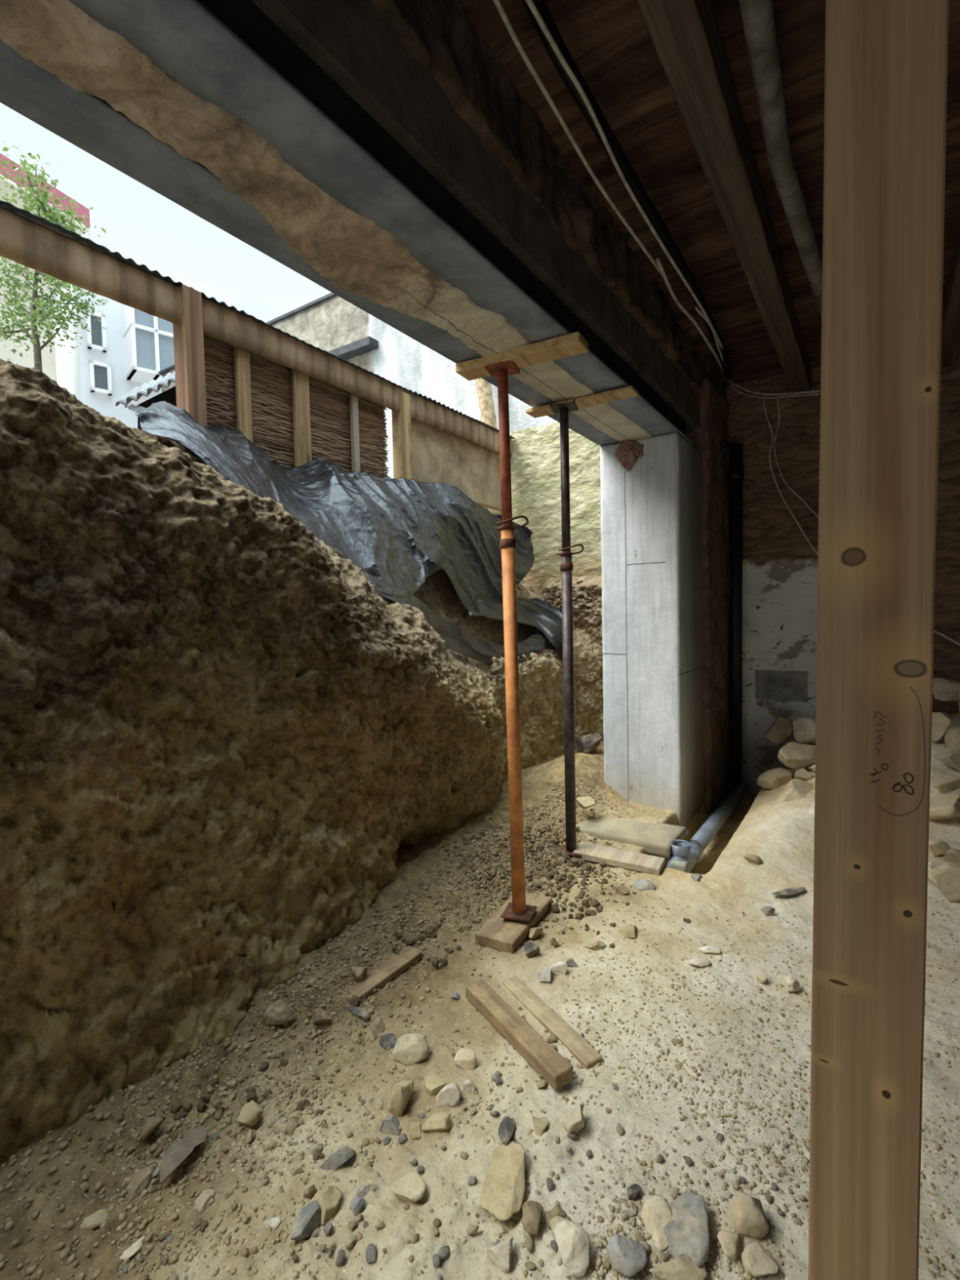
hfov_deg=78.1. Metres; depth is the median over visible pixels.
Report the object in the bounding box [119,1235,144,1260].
stone
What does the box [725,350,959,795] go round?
wall
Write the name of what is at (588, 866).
clod
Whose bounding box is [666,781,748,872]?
drain pipe
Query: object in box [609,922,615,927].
clod
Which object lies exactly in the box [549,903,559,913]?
clod
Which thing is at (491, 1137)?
stone
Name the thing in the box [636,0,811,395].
joist
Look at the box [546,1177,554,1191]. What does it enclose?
pebble
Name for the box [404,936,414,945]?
clod
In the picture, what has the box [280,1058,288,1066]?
clod
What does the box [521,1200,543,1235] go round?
stone
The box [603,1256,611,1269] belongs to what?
pebble
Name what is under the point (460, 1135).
pebble
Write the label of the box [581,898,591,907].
clod
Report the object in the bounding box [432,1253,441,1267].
pebble
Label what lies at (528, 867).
gravel
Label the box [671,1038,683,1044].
pebble
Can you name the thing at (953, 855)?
stone
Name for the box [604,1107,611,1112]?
pebble
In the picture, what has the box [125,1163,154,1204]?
stone
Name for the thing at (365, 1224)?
pebble
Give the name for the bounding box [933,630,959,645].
cable
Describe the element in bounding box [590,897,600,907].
clod
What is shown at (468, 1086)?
stone
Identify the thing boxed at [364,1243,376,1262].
pebble
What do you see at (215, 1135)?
pebble
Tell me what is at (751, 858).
stone
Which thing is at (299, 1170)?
pebble
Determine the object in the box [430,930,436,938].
clod
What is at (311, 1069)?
pebble
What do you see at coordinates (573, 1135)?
pebble
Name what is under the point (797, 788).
stone
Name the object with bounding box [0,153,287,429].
apartment building
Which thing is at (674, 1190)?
pebble
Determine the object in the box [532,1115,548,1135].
stone
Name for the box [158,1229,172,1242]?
pebble
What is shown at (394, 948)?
clod
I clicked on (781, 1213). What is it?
pebble
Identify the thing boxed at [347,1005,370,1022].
stone
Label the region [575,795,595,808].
stone
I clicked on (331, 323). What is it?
wall
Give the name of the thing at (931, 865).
stone
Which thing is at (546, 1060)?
wooden block
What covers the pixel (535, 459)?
wall
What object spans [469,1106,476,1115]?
pebble
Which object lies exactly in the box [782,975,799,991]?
stone
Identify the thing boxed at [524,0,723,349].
cable
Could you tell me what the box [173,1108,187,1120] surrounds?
clod
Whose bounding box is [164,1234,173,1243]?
pebble
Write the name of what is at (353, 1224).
pebble
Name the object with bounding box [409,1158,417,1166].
pebble
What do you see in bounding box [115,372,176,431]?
shelter
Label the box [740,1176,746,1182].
pebble
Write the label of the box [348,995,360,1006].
clod
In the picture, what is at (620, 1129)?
pebble
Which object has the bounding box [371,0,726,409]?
wooden beam
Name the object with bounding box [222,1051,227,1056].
clod
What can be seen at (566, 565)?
prop
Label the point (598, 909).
clod
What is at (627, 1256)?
stone
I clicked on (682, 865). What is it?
concrete block
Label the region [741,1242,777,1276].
stone
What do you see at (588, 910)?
clod
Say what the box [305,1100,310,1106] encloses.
clod
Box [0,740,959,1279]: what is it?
floor
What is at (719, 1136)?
pebble
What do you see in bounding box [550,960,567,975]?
stone
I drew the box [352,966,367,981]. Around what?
stone
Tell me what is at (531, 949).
stone
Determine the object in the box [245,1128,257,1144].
stone
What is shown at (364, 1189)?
stone
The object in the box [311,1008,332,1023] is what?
stone
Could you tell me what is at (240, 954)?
root
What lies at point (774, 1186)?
pebble
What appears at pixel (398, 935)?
clod
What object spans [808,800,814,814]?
stone
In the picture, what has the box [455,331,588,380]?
header board
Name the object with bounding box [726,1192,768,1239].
stone
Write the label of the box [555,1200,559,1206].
pebble
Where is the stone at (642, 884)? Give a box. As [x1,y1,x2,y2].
[633,879,655,890]
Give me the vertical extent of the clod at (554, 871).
0.051 m
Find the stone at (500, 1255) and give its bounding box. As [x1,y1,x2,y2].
[485,1236,513,1272]
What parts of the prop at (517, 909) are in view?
head plate, plate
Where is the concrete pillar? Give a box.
[600,432,703,826]
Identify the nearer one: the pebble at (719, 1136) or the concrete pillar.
the pebble at (719, 1136)
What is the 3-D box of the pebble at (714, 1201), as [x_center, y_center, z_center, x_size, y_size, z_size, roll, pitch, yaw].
[0.592,1.414,1.491,0.015,0.011,0.019,-2,3,-6]
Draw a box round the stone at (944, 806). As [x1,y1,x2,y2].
[928,792,959,821]
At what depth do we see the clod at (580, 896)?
3.05 m
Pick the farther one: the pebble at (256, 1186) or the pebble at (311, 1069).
the pebble at (311, 1069)
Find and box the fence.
[0,200,515,515]
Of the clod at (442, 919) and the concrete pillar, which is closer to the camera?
the clod at (442, 919)
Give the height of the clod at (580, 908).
0.031 m
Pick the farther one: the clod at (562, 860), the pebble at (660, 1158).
the clod at (562, 860)
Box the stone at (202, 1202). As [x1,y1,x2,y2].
[195,1188,214,1213]
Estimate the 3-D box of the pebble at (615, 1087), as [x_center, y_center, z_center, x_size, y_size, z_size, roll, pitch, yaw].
[0.424,1.401,1.847,0.017,0.014,0.024,0,3,26]
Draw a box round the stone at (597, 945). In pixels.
[582,941,606,951]
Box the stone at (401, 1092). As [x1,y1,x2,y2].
[386,1080,413,1115]
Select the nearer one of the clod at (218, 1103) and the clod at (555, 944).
the clod at (218, 1103)
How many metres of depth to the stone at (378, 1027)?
2.12 m
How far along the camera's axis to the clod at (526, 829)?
3.63 m
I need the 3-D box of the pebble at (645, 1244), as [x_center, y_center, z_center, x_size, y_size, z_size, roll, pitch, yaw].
[0.384,1.421,1.387,0.020,0.019,0.029,-1,3,-3]
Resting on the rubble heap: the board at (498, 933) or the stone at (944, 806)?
the stone at (944, 806)
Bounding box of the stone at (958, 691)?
[956,688,959,713]
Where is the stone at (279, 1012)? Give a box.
[262,1000,296,1025]
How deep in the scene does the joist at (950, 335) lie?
3.67 m
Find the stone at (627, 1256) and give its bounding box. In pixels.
[606,1234,646,1276]
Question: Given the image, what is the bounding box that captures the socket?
[669,839,690,857]
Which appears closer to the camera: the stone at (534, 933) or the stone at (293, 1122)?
the stone at (293, 1122)
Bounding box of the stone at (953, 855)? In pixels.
[942,848,959,864]
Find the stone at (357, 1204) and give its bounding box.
[349,1196,364,1216]
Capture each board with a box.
[346,946,422,999]
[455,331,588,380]
[475,892,551,953]
[502,976,602,1069]
[525,385,638,417]
[573,841,665,875]
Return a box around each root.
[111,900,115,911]
[238,953,247,956]
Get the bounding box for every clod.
[169,1101,182,1113]
[169,1132,177,1140]
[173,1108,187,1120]
[182,1100,192,1111]
[190,1146,197,1154]
[196,1100,207,1111]
[200,1091,209,1102]
[200,1219,208,1232]
[205,1078,217,1087]
[214,1101,223,1108]
[216,1106,223,1111]
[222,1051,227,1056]
[237,1053,248,1062]
[245,1086,256,1094]
[246,1091,257,1102]
[257,1061,269,1071]
[263,1088,272,1099]
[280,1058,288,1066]
[297,1045,304,1051]
[297,1097,306,1111]
[300,1088,307,1096]
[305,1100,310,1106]
[306,1184,317,1199]
[312,1151,324,1160]
[315,1074,319,1079]
[315,1109,324,1115]
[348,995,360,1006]
[391,945,398,951]
[393,930,403,939]
[400,936,406,942]
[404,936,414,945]
[417,934,423,941]
[425,924,435,937]
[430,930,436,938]
[431,958,439,967]
[433,921,441,930]
[439,916,446,923]
[439,956,447,965]
[448,946,453,953]
[457,926,463,933]
[524,824,531,829]
[524,827,530,833]
[527,887,534,893]
[537,864,542,871]
[544,862,550,871]
[545,871,553,878]
[545,882,554,886]
[549,888,556,897]
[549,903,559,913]
[551,836,557,844]
[551,867,559,874]
[552,940,559,947]
[554,849,561,855]
[554,875,563,881]
[560,850,570,860]
[560,858,567,863]
[563,880,570,888]
[568,873,573,879]
[569,857,579,866]
[574,912,584,919]
[577,893,583,899]
[577,906,583,911]
[578,890,585,895]
[580,858,585,864]
[580,879,586,886]
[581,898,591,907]
[582,863,587,870]
[585,909,591,916]
[586,863,591,870]
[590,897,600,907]
[590,909,596,915]
[595,907,602,912]
[599,862,605,867]
[601,878,608,884]
[608,942,614,948]
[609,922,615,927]
[683,917,690,923]
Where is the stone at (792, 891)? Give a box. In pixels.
[769,887,805,895]
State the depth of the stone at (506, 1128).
1.70 m
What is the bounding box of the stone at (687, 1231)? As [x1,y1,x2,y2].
[662,1191,710,1266]
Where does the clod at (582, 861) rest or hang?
on the floor
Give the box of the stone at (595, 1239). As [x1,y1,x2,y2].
[589,1233,604,1248]
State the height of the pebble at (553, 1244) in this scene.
0.021 m
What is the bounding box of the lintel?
[0,0,693,446]
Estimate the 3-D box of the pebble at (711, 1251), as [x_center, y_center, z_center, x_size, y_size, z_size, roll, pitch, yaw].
[0.539,1.424,1.380,0.014,0.010,0.010,0,3,31]
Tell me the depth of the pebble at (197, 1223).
1.46 m
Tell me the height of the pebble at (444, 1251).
0.018 m
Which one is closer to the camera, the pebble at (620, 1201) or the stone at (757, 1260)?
the stone at (757, 1260)
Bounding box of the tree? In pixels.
[0,140,113,372]
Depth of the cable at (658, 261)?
3.78 m
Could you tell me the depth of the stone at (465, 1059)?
1.95 m
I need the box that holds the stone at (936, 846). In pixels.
[928,838,950,856]
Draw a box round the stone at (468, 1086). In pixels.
[462,1079,475,1093]
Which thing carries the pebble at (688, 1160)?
on the floor
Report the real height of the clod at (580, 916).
0.037 m
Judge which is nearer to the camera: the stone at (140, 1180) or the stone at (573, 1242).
the stone at (573, 1242)
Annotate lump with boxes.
[614,440,644,471]
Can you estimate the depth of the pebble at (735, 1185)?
1.53 m
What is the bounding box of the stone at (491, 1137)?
[487,1134,495,1151]
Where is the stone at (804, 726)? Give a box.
[792,715,816,743]
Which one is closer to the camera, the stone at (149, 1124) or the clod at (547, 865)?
the stone at (149, 1124)
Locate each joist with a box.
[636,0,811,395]
[940,221,959,367]
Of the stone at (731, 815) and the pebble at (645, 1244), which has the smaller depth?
the pebble at (645, 1244)
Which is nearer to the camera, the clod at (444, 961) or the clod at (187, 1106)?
the clod at (187, 1106)
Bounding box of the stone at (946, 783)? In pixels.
[929,773,959,792]
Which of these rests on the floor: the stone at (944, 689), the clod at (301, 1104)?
the clod at (301, 1104)
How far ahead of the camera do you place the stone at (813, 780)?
4.13 m
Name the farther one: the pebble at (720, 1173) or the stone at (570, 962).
the stone at (570, 962)
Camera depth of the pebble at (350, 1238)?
1.41 m
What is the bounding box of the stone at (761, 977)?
[755,970,767,982]
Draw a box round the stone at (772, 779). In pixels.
[756,767,792,790]
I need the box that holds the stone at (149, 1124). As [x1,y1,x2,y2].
[139,1116,164,1139]
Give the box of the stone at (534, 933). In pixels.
[528,927,542,939]
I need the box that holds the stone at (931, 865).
[927,861,940,887]
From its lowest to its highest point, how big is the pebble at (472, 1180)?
0.024 m
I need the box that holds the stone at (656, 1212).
[640,1194,672,1250]
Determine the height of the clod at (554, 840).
0.050 m
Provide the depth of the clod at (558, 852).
3.52 m
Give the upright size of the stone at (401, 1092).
0.101 m
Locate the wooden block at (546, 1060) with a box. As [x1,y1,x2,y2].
[465,978,573,1089]
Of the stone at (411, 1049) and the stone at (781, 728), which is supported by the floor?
the stone at (411, 1049)
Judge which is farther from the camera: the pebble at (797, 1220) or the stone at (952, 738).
the stone at (952, 738)
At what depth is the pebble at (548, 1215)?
1.45 m
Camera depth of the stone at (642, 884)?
3.15 m
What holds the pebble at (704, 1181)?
on the floor
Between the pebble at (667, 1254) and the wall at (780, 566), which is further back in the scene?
the wall at (780, 566)
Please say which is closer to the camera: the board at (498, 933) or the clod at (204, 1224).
the clod at (204, 1224)
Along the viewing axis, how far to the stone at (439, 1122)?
1.72 m
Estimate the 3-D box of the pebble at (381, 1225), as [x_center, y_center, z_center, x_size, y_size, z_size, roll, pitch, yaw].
[-0.246,1.435,1.452,0.024,0.012,0.020,-2,3,-19]
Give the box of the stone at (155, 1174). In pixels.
[149,1166,159,1181]
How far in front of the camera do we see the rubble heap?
3.50 m
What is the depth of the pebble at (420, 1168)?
1.59 m
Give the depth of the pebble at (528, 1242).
1.39 m
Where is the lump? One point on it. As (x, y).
(628, 452)
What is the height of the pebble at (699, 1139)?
0.013 m
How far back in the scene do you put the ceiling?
2.48 m
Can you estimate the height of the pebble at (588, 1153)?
0.012 m
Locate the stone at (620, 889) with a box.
[613,884,628,895]
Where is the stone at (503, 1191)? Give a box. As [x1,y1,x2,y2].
[479,1141,525,1220]
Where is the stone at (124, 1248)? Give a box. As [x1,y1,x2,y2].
[115,1244,131,1256]
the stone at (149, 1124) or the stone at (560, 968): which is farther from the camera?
the stone at (560, 968)
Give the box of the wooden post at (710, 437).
[685,376,729,815]
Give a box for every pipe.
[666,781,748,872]
[723,441,743,792]
[738,0,822,318]
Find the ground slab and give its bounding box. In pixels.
[576,817,686,858]
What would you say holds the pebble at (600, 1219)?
on the floor
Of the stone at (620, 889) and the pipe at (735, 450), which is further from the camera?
the pipe at (735, 450)
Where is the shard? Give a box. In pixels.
[158,1125,207,1182]
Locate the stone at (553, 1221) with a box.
[550,1215,565,1234]
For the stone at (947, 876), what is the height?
0.189 m
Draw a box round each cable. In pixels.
[493,0,662,276]
[521,0,733,379]
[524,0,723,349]
[655,257,820,395]
[694,306,820,399]
[763,400,817,555]
[773,397,818,517]
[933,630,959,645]
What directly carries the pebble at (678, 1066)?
on the floor
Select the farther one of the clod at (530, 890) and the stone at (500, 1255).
the clod at (530, 890)
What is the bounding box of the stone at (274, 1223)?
[262,1217,281,1231]
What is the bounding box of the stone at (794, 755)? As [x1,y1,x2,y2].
[777,741,815,768]
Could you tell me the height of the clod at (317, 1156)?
0.040 m
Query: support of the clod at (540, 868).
on the clod
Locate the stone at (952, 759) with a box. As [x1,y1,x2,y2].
[933,751,959,770]
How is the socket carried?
attached to the drain pipe at (691, 851)
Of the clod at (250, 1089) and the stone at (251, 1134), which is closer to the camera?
the stone at (251, 1134)
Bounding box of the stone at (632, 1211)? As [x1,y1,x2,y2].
[621,1200,636,1216]
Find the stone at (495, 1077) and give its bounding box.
[490,1073,502,1084]
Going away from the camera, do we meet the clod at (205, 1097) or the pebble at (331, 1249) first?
the pebble at (331, 1249)
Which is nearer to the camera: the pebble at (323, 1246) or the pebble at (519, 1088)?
the pebble at (323, 1246)
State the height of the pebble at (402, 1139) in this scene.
0.021 m
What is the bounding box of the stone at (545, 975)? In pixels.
[537,968,552,983]
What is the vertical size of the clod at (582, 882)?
0.042 m
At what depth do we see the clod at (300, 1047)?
2.01 m
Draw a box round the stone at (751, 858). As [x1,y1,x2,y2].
[743,853,761,864]
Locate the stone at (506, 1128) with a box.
[497,1115,515,1145]
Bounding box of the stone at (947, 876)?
[931,863,959,903]
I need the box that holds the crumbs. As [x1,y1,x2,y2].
[0,772,645,1279]
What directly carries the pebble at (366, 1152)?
on the floor
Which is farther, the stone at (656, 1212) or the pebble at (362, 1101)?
the pebble at (362, 1101)
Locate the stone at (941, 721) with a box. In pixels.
[931,711,952,741]
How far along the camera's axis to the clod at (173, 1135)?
1.68 m
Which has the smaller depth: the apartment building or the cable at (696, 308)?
the cable at (696, 308)
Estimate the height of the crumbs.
0.415 m
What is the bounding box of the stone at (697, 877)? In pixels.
[690,873,702,881]
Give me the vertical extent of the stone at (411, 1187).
0.040 m
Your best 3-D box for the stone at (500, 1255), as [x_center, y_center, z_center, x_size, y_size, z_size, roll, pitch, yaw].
[0.043,1.424,1.381,0.061,0.046,0.062,-1,3,12]
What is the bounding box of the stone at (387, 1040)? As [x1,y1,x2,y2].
[379,1033,397,1049]
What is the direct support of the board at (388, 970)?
on the floor
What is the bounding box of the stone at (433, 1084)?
[424,1072,448,1095]
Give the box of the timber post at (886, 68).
[808,0,949,1279]
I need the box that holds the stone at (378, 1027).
[371,1018,384,1039]
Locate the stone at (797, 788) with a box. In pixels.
[772,778,813,803]
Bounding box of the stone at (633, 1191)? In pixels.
[626,1183,641,1199]
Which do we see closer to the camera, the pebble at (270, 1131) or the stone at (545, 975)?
the pebble at (270, 1131)
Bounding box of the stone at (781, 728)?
[764,716,791,743]
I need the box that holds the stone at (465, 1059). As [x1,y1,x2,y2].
[453,1048,475,1070]
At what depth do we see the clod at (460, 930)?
2.75 m
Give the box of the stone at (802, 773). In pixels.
[794,767,814,780]
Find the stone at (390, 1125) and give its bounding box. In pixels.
[379,1115,400,1136]
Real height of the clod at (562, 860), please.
0.032 m
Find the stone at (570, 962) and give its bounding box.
[565,958,577,966]
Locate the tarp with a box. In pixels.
[124,400,562,663]
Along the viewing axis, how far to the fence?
4.56 m
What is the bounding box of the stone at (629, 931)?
[617,924,637,938]
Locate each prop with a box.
[484,360,537,922]
[549,398,583,857]
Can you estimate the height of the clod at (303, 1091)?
0.023 m
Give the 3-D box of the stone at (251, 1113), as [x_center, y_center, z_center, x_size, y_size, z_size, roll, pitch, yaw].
[-0.681,1.408,1.750,0.065,0.066,0.058,0,3,28]
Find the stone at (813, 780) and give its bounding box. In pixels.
[811,777,815,789]
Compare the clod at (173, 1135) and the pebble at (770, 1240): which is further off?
the clod at (173, 1135)
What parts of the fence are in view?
post, cane panel, cane panel, backing panel, cane panel, cane panel, post, solid panel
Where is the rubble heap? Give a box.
[782,713,959,866]
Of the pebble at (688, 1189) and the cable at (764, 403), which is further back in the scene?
the cable at (764, 403)
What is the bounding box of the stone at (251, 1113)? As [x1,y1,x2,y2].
[236,1100,262,1126]
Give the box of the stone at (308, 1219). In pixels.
[290,1200,321,1241]
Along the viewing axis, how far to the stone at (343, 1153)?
1.60 m
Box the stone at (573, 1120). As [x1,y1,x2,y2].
[562,1104,584,1134]
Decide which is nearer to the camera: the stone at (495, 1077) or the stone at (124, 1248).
the stone at (124, 1248)
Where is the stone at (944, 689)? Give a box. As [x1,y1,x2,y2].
[932,677,959,701]
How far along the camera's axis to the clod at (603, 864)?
3.45 m
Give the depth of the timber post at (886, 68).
0.85 m
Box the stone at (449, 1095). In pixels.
[435,1082,460,1107]
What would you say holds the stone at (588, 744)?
on the floor
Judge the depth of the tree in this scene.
7.02 m
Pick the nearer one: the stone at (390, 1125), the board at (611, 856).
the stone at (390, 1125)
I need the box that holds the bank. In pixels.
[0,358,604,1158]
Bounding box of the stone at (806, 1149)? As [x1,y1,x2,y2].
[801,1143,809,1159]
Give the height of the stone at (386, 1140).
0.022 m
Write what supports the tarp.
on the bank
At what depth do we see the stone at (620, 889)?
3.09 m
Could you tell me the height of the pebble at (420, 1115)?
0.017 m
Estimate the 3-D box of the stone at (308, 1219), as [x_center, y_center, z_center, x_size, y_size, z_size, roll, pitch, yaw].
[-0.429,1.426,1.448,0.054,0.038,0.094,0,3,32]
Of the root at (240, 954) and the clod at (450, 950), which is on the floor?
the clod at (450, 950)
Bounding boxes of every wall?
[158,292,557,478]
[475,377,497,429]
[509,422,601,594]
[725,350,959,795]
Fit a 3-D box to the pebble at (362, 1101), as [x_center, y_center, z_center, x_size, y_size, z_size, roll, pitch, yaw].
[-0.356,1.422,1.816,0.018,0.018,0.018,-4,4,-45]
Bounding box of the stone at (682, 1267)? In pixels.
[648,1253,707,1279]
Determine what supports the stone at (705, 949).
on the floor
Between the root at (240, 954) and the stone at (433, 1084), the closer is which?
the stone at (433, 1084)
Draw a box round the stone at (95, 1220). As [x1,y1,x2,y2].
[80,1208,108,1229]
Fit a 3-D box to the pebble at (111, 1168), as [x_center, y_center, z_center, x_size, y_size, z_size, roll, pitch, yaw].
[-0.985,1.413,1.581,0.015,0.009,0.012,-1,3,-4]
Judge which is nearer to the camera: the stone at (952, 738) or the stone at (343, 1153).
the stone at (343, 1153)
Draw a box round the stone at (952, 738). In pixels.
[943,728,959,753]
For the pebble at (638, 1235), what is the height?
0.016 m
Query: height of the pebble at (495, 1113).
0.022 m
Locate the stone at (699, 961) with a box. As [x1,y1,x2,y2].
[688,955,711,967]
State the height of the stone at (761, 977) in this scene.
0.040 m
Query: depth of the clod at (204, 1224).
1.45 m
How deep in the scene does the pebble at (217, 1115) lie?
1.76 m
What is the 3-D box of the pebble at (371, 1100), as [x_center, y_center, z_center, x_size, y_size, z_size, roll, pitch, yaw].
[-0.333,1.420,1.819,0.019,0.016,0.026,1,4,45]
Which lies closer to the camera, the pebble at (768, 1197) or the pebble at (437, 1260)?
the pebble at (437, 1260)
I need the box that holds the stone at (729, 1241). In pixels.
[717,1230,740,1260]
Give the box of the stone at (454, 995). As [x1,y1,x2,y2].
[450,992,460,999]
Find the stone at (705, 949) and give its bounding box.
[698,945,720,953]
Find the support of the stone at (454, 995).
on the floor
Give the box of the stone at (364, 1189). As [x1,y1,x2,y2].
[355,1183,379,1196]
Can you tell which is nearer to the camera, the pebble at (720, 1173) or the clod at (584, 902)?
the pebble at (720, 1173)
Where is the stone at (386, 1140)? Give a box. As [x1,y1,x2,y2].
[382,1136,391,1145]
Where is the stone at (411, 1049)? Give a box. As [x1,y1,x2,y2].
[392,1033,429,1065]
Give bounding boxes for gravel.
[116,884,959,1279]
[414,795,648,977]
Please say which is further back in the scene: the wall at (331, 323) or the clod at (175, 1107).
the wall at (331, 323)
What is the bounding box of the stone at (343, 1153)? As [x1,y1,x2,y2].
[319,1144,355,1170]
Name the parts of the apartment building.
pane, pane, pane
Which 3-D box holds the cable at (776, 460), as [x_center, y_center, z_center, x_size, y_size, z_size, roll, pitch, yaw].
[2.734,-1.411,4.901,0.548,1.277,0.012,0,3,34]
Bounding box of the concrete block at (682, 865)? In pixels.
[671,858,688,872]
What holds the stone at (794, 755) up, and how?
on the stone at (802, 773)
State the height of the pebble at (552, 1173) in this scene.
0.010 m
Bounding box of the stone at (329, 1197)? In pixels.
[310,1185,342,1225]
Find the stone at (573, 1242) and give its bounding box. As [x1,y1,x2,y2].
[553,1219,590,1277]
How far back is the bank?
2.13 m
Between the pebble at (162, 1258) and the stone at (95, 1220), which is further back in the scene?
the stone at (95, 1220)
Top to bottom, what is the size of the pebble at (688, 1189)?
0.011 m
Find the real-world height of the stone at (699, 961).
0.030 m
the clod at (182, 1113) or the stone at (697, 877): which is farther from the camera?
the stone at (697, 877)
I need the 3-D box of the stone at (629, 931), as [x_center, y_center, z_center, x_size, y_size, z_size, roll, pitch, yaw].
[0.680,1.344,2.726,0.093,0.052,0.077,-1,3,9]
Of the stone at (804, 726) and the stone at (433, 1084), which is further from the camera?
the stone at (804, 726)
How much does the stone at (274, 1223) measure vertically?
0.018 m
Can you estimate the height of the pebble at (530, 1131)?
0.013 m
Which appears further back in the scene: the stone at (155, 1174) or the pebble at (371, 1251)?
the stone at (155, 1174)
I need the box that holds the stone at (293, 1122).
[284,1116,300,1135]
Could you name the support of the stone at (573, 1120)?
on the floor
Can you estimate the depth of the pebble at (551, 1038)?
2.06 m
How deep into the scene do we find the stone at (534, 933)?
2.70 m
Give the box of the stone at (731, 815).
[728,811,733,817]
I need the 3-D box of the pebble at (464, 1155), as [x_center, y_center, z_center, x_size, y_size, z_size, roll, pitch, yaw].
[-0.041,1.423,1.634,0.027,0.019,0.021,1,3,34]
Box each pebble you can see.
[108,1165,114,1170]
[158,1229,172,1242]
[159,1254,167,1265]
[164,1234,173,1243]
[191,1217,202,1230]
[210,1131,218,1140]
[213,1109,222,1119]
[222,1116,231,1124]
[228,1093,235,1100]
[253,1182,262,1189]
[255,1250,264,1261]
[266,1127,274,1134]
[291,1253,298,1262]
[296,1167,304,1173]
[308,1065,314,1071]
[311,1146,316,1155]
[311,1231,319,1236]
[320,1243,326,1251]
[323,1221,332,1235]
[328,1245,333,1252]
[335,1248,346,1266]
[344,1233,356,1249]
[348,1220,357,1230]
[358,1106,369,1115]
[360,1098,365,1106]
[363,1149,368,1156]
[363,1221,368,1228]
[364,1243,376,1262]
[365,1165,373,1173]
[368,1097,373,1104]
[370,1170,378,1178]
[373,1097,382,1106]
[375,1221,384,1229]
[398,1133,407,1144]
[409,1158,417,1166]
[417,1112,425,1119]
[417,1164,424,1173]
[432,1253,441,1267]
[437,1245,450,1259]
[457,1133,463,1139]
[460,1151,468,1159]
[466,1225,479,1235]
[467,1176,475,1186]
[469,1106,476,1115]
[491,1110,499,1117]
[515,1085,523,1092]
[524,1234,533,1252]
[524,1261,536,1269]
[527,1128,533,1134]
[533,1138,539,1144]
[536,1079,546,1088]
[545,1210,553,1228]
[546,1034,556,1043]
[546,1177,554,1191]
[548,1170,554,1177]
[550,1204,567,1217]
[550,1240,558,1252]
[554,1136,559,1143]
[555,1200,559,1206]
[564,1144,571,1151]
[567,1131,576,1138]
[586,1149,592,1157]
[596,1215,604,1222]
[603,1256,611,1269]
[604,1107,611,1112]
[613,1084,618,1090]
[616,1123,624,1134]
[617,1197,631,1208]
[635,1231,644,1241]
[639,1240,648,1253]
[656,1153,663,1163]
[659,1250,666,1260]
[665,1250,669,1257]
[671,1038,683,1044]
[671,1186,679,1198]
[674,1064,682,1069]
[682,1155,693,1166]
[684,1186,692,1191]
[696,1135,702,1142]
[702,1179,707,1185]
[703,1160,712,1168]
[708,1247,714,1253]
[711,1198,718,1205]
[715,1133,724,1142]
[716,1171,724,1177]
[730,1180,739,1190]
[735,1176,740,1182]
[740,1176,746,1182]
[764,1192,773,1204]
[768,1151,775,1159]
[768,1238,773,1244]
[771,1182,777,1191]
[777,1209,785,1217]
[791,1213,796,1217]
[793,1217,803,1225]
[797,1194,806,1200]
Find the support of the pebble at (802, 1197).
on the floor
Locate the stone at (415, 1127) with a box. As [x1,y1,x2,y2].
[409,1121,421,1138]
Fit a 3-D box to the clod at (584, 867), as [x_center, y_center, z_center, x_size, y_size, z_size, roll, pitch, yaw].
[0.595,1.298,3.365,0.034,0.048,0.036,-1,3,-2]
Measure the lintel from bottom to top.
0.226 m
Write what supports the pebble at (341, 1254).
on the floor
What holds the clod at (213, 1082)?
on the floor
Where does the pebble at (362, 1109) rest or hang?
on the floor
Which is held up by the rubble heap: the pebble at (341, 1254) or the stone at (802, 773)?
the stone at (802, 773)
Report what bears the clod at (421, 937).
on the floor
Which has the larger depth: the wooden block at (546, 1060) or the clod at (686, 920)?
the clod at (686, 920)
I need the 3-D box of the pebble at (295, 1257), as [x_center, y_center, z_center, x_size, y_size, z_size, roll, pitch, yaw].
[-0.433,1.442,1.383,0.022,0.010,0.011,0,3,26]
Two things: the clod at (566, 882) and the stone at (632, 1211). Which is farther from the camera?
the clod at (566, 882)
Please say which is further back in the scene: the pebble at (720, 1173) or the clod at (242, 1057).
the clod at (242, 1057)
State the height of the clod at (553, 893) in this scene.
0.036 m
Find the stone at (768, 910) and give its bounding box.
[760,906,774,915]
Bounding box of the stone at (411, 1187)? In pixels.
[390,1171,426,1202]
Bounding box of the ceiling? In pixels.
[459,0,959,386]
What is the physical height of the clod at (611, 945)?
0.033 m
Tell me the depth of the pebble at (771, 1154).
1.61 m
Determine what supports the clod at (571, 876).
on the floor
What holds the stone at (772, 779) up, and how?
on the rubble heap
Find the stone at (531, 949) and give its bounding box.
[524,942,539,957]
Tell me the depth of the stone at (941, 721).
4.04 m
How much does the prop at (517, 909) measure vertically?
2.631 m
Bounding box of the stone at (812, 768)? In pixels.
[808,764,815,773]
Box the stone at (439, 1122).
[422,1111,450,1131]
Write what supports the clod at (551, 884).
on the floor
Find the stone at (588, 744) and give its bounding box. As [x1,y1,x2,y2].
[574,733,602,754]
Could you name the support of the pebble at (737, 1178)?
on the gravel at (295, 1274)
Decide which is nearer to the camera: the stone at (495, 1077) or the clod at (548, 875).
the stone at (495, 1077)

